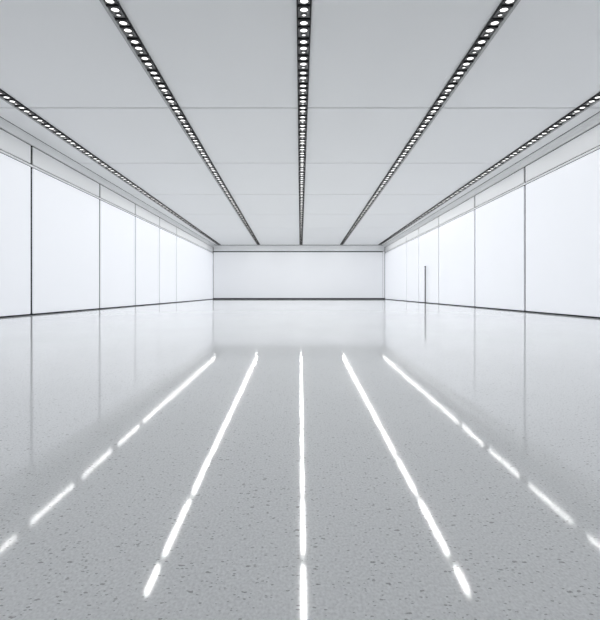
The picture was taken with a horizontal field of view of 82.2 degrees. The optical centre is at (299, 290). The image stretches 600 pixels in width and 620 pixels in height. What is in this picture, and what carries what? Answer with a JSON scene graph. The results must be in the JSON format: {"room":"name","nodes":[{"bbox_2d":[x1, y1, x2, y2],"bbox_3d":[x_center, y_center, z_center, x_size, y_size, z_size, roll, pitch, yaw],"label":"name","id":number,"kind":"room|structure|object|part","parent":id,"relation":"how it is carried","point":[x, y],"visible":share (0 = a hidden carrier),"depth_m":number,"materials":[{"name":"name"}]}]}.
{"room":"empty exhibition hall","nodes":[
{"label":"empty exhibition hall","id":0,"kind":"room"},
{"bbox_2d":[0,128,212,315],"bbox_3d":[-6.700,-1.829,9.999,0.180,4.885,28.026,0,0,2],"label":"wall","id":1,"kind":"structure","parent":0,"point":[63,247],"depth_m":10.25,"materials":[{"name":"white paint"}]},
{"bbox_3d":[-6.741,-1.284,7.056,0.035,3.727,2.937,0,0,2],"label":"wall panel","id":2,"kind":"part","parent":1,"relation":"part of","materials":[{"name":"white paint"}]},
{"bbox_3d":[-6.741,-3.424,7.056,0.035,0.552,2.937,0,0,2],"label":"fascia panel","id":3,"kind":"part","parent":1,"relation":"part of","materials":[{"name":"white paint"}]},
{"bbox_3d":[-6.631,-1.239,9.920,0.035,3.636,2.664,0,0,2],"label":"wall panel","id":4,"kind":"part","parent":1,"relation":"part of","materials":[{"name":"white paint"}]},
{"bbox_3d":[-6.631,-3.326,9.920,0.035,0.521,2.665,0,0,2],"label":"fascia panel","id":5,"kind":"part","parent":1,"relation":"part of","materials":[{"name":"white paint"}]},
{"bbox_2d":[0,299,210,317],"bbox_3d":[-6.631,0.599,10.000,0.027,0.030,28.022,0,0,2],"label":"baseboard","id":6,"kind":"structure","parent":1,"relation":"attached to","point":[205,299],"depth_m":10.22,"materials":[{"name":"black metal"}]},
{"bbox_2d":[0,150,212,252],"bbox_3d":[-6.629,-3.059,9.990,0.033,0.890,28.002,0,0,2],"label":"trim","id":7,"kind":"structure","parent":1,"relation":"attached to","point":[1,151],"depth_m":10.36,"materials":[{"name":"white metal"}]},
{"bbox_2d":[0,117,213,246],"bbox_3d":[-6.553,-3.628,10.000,0.185,1.201,28.028,0,0,2],"label":"trim","id":8,"kind":"structure","parent":1,"relation":"attached to","point":[5,125],"depth_m":10.27,"materials":[{"name":"white paint"}]},
{"bbox_3d":[-6.534,-1.198,12.411,0.035,3.554,2.189,0,0,2],"label":"wall panel","id":9,"kind":"part","parent":1,"relation":"part of","materials":[{"name":"white paint"}]},
{"bbox_3d":[-6.534,-3.240,12.411,0.035,0.486,2.190,0,0,2],"label":"fascia panel","id":10,"kind":"part","parent":1,"relation":"part of","materials":[{"name":"white paint"}]},
{"bbox_3d":[-6.450,-1.164,14.594,0.035,3.486,2.049,0,0,2],"label":"wall panel","id":11,"kind":"part","parent":1,"relation":"part of","materials":[{"name":"white paint"}]},
{"bbox_3d":[-6.450,-3.166,14.594,0.035,0.464,2.049,0,0,2],"label":"fascia panel","id":12,"kind":"part","parent":1,"relation":"part of","materials":[{"name":"white paint"}]},
{"bbox_3d":[-6.372,-1.132,16.622,0.035,3.422,1.881,0,0,2],"label":"wall panel","id":13,"kind":"part","parent":1,"relation":"part of","materials":[{"name":"white paint"}]},
{"bbox_3d":[-6.372,-3.096,16.622,0.035,0.443,1.881,0,0,2],"label":"fascia panel","id":14,"kind":"part","parent":1,"relation":"part of","materials":[{"name":"white paint"}]},
{"bbox_3d":[-6.210,-1.103,20.809,0.035,3.363,6.367,0,0,2],"label":"wall panel","id":15,"kind":"part","parent":1,"relation":"part of","materials":[{"name":"white paint"}]},
{"bbox_3d":[-6.210,-2.963,20.809,0.035,0.564,6.368,0,0,2],"label":"fascia panel","id":16,"kind":"part","parent":1,"relation":"part of","materials":[{"name":"white paint"}]},
{"bbox_2d":[213,245,384,297],"bbox_3d":[-0.069,-1.299,24.100,12.400,3.827,0.200,0,0,0],"label":"wall","id":17,"kind":"structure","parent":0,"point":[239,271],"depth_m":24.00,"materials":[{"name":"white paint"}]},
{"bbox_2d":[213,298,384,298],"bbox_3d":[-0.069,0.578,24.020,11.980,0.072,0.028,0,0,0],"label":"baseboard","id":18,"kind":"structure","parent":17,"relation":"attached to","point":[213,298],"depth_m":24.00,"materials":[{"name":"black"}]},
{"bbox_3d":[-0.069,-2.949,24.017,11.950,0.405,0.035,0,0,0],"label":"fascia panel","id":19,"kind":"part","parent":17,"relation":"part of","materials":[{"name":"white paint"}]},
{"bbox_3d":[5.846,-1.099,24.017,0.120,3.255,0.035,0,0,0],"label":"corner panel","id":20,"kind":"part","parent":17,"relation":"part of","materials":[{"name":"white paint"}]},
{"bbox_2d":[0,299,599,619],"bbox_3d":[-0.102,0.674,10.000,14.498,0.120,28.400,0,0,0],"label":"floor","id":21,"kind":"structure","parent":0,"point":[213,459],"depth_m":1.24,"materials":[{"name":"stone"}]},
{"bbox_2d":[424,266,425,302],"bbox_3d":[6.111,-0.292,16.790,0.100,1.812,0.100,0,0,0],"label":"pole","id":22,"kind":"object","parent":21,"relation":"on","point":[424,266],"visible":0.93,"depth_m":16.77,"materials":[{"name":"black metal"}]},
{"bbox_2d":[0,0,599,244],"bbox_3d":[-0.102,-3.784,10.000,14.505,1.222,28.200,0,0,0],"label":"ceiling","id":23,"kind":"structure","parent":0,"point":[377,68],"depth_m":6.78,"materials":[{"name":"white paint"}]},
{"bbox_2d":[0,89,220,244],"bbox_3d":[-5.723,-3.566,13.175,0.233,0.828,21.152,0,0,1],"label":"track","id":24,"kind":"object","parent":23,"relation":"attached to","point":[4,96],"visible":1,"depth_m":9.05,"materials":[{"name":"black metal"}]},
{"bbox_2d":[99,0,259,244],"bbox_3d":[-2.703,-3.566,13.174,0.233,0.828,21.154,0,0,-1],"label":"track","id":25,"kind":"object","parent":23,"relation":"attached to","point":[113,8],"visible":1,"depth_m":6.36,"materials":[{"name":"black metal"}]},
{"bbox_3d":[-0.086,-3.668,11.435,12.716,0.147,2.846,0,0,0],"label":"panel","id":26,"kind":"part","parent":23,"relation":"part of","materials":[{"name":"paint"}]},
{"bbox_3d":[-0.079,-3.453,17.125,12.289,0.146,2.826,0,0,0],"label":"panel","id":27,"kind":"part","parent":23,"relation":"part of","materials":[{"name":"paint"}]},
{"bbox_3d":[-0.082,-3.560,14.285,12.501,0.146,2.806,0,0,0],"label":"panel","id":28,"kind":"part","parent":23,"relation":"part of","materials":[{"name":"paint"}]},
{"bbox_3d":[-0.076,-3.345,19.975,12.075,0.146,2.826,0,0,0],"label":"panel","id":29,"kind":"part","parent":23,"relation":"part of","materials":[{"name":"paint"}]},
{"bbox_3d":[-0.072,-3.242,22.706,11.862,0.138,2.588,0,0,0],"label":"panel","id":30,"kind":"part","parent":23,"relation":"part of","materials":[{"name":"paint"}]},
{"bbox_3d":[-0.089,-3.775,8.590,12.927,0.145,2.796,0,0,0],"label":"panel","id":31,"kind":"part","parent":23,"relation":"part of","materials":[{"name":"paint"}]},
{"bbox_3d":[-0.092,-3.883,5.745,13.142,0.147,2.846,0,0,0],"label":"panel","id":32,"kind":"part","parent":23,"relation":"part of","materials":[{"name":"paint"}]},
{"bbox_2d":[297,0,311,244],"bbox_3d":[0.062,-3.566,13.174,0.205,0.828,21.151,0,0,0],"label":"track","id":33,"kind":"object","parent":23,"relation":"attached to","point":[304,7],"visible":1,"depth_m":6.39,"materials":[{"name":"black metal"}]},
{"bbox_3d":[-0.030,-3.567,13.175,0.020,0.029,21.165,0,-2,0],"label":"rail","id":34,"kind":"part","parent":33,"relation":"part of","materials":[{"name":"black metal"}]},
{"bbox_3d":[0.155,-3.567,13.174,0.020,0.029,21.165,0,-2,0],"label":"rail","id":35,"kind":"part","parent":33,"relation":"part of","materials":[{"name":"black metal"}]},
{"bbox_2d":[340,0,520,244],"bbox_3d":[2.852,-3.566,13.174,0.233,0.828,21.151,0,0,0],"label":"track","id":36,"kind":"object","parent":23,"relation":"attached to","point":[505,8],"visible":1,"depth_m":6.36,"materials":[{"name":"black metal"}]},
{"bbox_2d":[378,92,599,244],"bbox_3d":[5.750,-3.566,13.175,0.233,0.828,21.156,0,0,-1],"label":"track","id":37,"kind":"object","parent":23,"relation":"attached to","point":[593,100],"visible":1,"depth_m":9.17,"materials":[{"name":"black metal"}]},
{"bbox_2d":[385,124,599,316],"bbox_3d":[6.529,-1.829,9.999,0.180,4.885,28.024,0,0,-2],"label":"wall","id":38,"kind":"structure","parent":0,"point":[535,247],"depth_m":10.04,"materials":[{"name":"white paint"}]},
{"bbox_3d":[6.026,-1.071,21.861,0.035,3.300,4.262,0,0,-2],"label":"wall panel","id":39,"kind":"part","parent":38,"relation":"part of","materials":[{"name":"white paint"}]},
{"bbox_3d":[6.026,-2.923,21.861,0.035,0.484,4.263,0,0,-2],"label":"fascia panel","id":40,"kind":"part","parent":38,"relation":"part of","materials":[{"name":"white paint"}]},
{"bbox_3d":[6.138,-1.099,18.774,0.035,3.356,1.784,0,0,-2],"label":"wall panel","id":41,"kind":"part","parent":38,"relation":"part of","materials":[{"name":"white paint"}]},
{"bbox_3d":[6.138,-3.023,18.774,0.035,0.423,1.784,0,0,-2],"label":"fascia panel","id":42,"kind":"part","parent":38,"relation":"part of","materials":[{"name":"white paint"}]},
{"bbox_3d":[6.214,-1.134,16.674,0.035,3.427,2.289,0,0,-2],"label":"wall panel","id":43,"kind":"part","parent":38,"relation":"part of","materials":[{"name":"white paint"}]},
{"bbox_3d":[6.214,-3.095,16.674,0.035,0.457,2.289,0,0,-2],"label":"fascia panel","id":44,"kind":"part","parent":38,"relation":"part of","materials":[{"name":"white paint"}]},
{"bbox_3d":[6.311,-1.179,14.002,0.035,3.517,2.927,0,0,-2],"label":"wall panel","id":45,"kind":"part","parent":38,"relation":"part of","materials":[{"name":"white paint"}]},
{"bbox_3d":[6.311,-3.188,14.002,0.035,0.499,2.927,0,0,-2],"label":"fascia panel","id":46,"kind":"part","parent":38,"relation":"part of","materials":[{"name":"white paint"}]},
{"bbox_2d":[384,112,599,246],"bbox_3d":[6.381,-3.628,10.000,0.185,1.201,28.025,0,0,-2],"label":"trim","id":47,"kind":"structure","parent":38,"relation":"attached to","point":[593,121],"depth_m":10.03,"materials":[{"name":"white paint"}]},
{"bbox_2d":[385,146,599,252],"bbox_3d":[6.458,-3.059,9.990,0.033,0.890,28.000,0,0,-2],"label":"trim","id":48,"kind":"structure","parent":38,"relation":"attached to","point":[598,147],"depth_m":10.31,"materials":[{"name":"white metal"}]},
{"bbox_2d":[387,299,599,318],"bbox_3d":[6.460,0.599,10.000,0.027,0.030,28.019,0,0,-2],"label":"baseboard","id":49,"kind":"structure","parent":38,"relation":"attached to","point":[387,299],"depth_m":10.14,"materials":[{"name":"black metal"}]},
{"bbox_3d":[6.413,-1.219,11.190,0.035,3.596,2.570,0,0,-2],"label":"wall panel","id":50,"kind":"part","parent":38,"relation":"part of","materials":[{"name":"white paint"}]},
{"bbox_3d":[6.413,-3.282,11.190,0.035,0.508,2.570,0,0,-2],"label":"fascia panel","id":51,"kind":"part","parent":38,"relation":"part of","materials":[{"name":"white paint"}]},
{"bbox_3d":[6.516,-3.379,8.373,0.035,0.542,2.937,0,0,-2],"label":"fascia panel","id":52,"kind":"part","parent":38,"relation":"part of","materials":[{"name":"white paint"}]},
{"bbox_3d":[6.516,-1.265,8.373,0.035,3.687,2.937,0,0,-2],"label":"wall panel","id":53,"kind":"part","parent":38,"relation":"part of","materials":[{"name":"white paint"}]}
]}

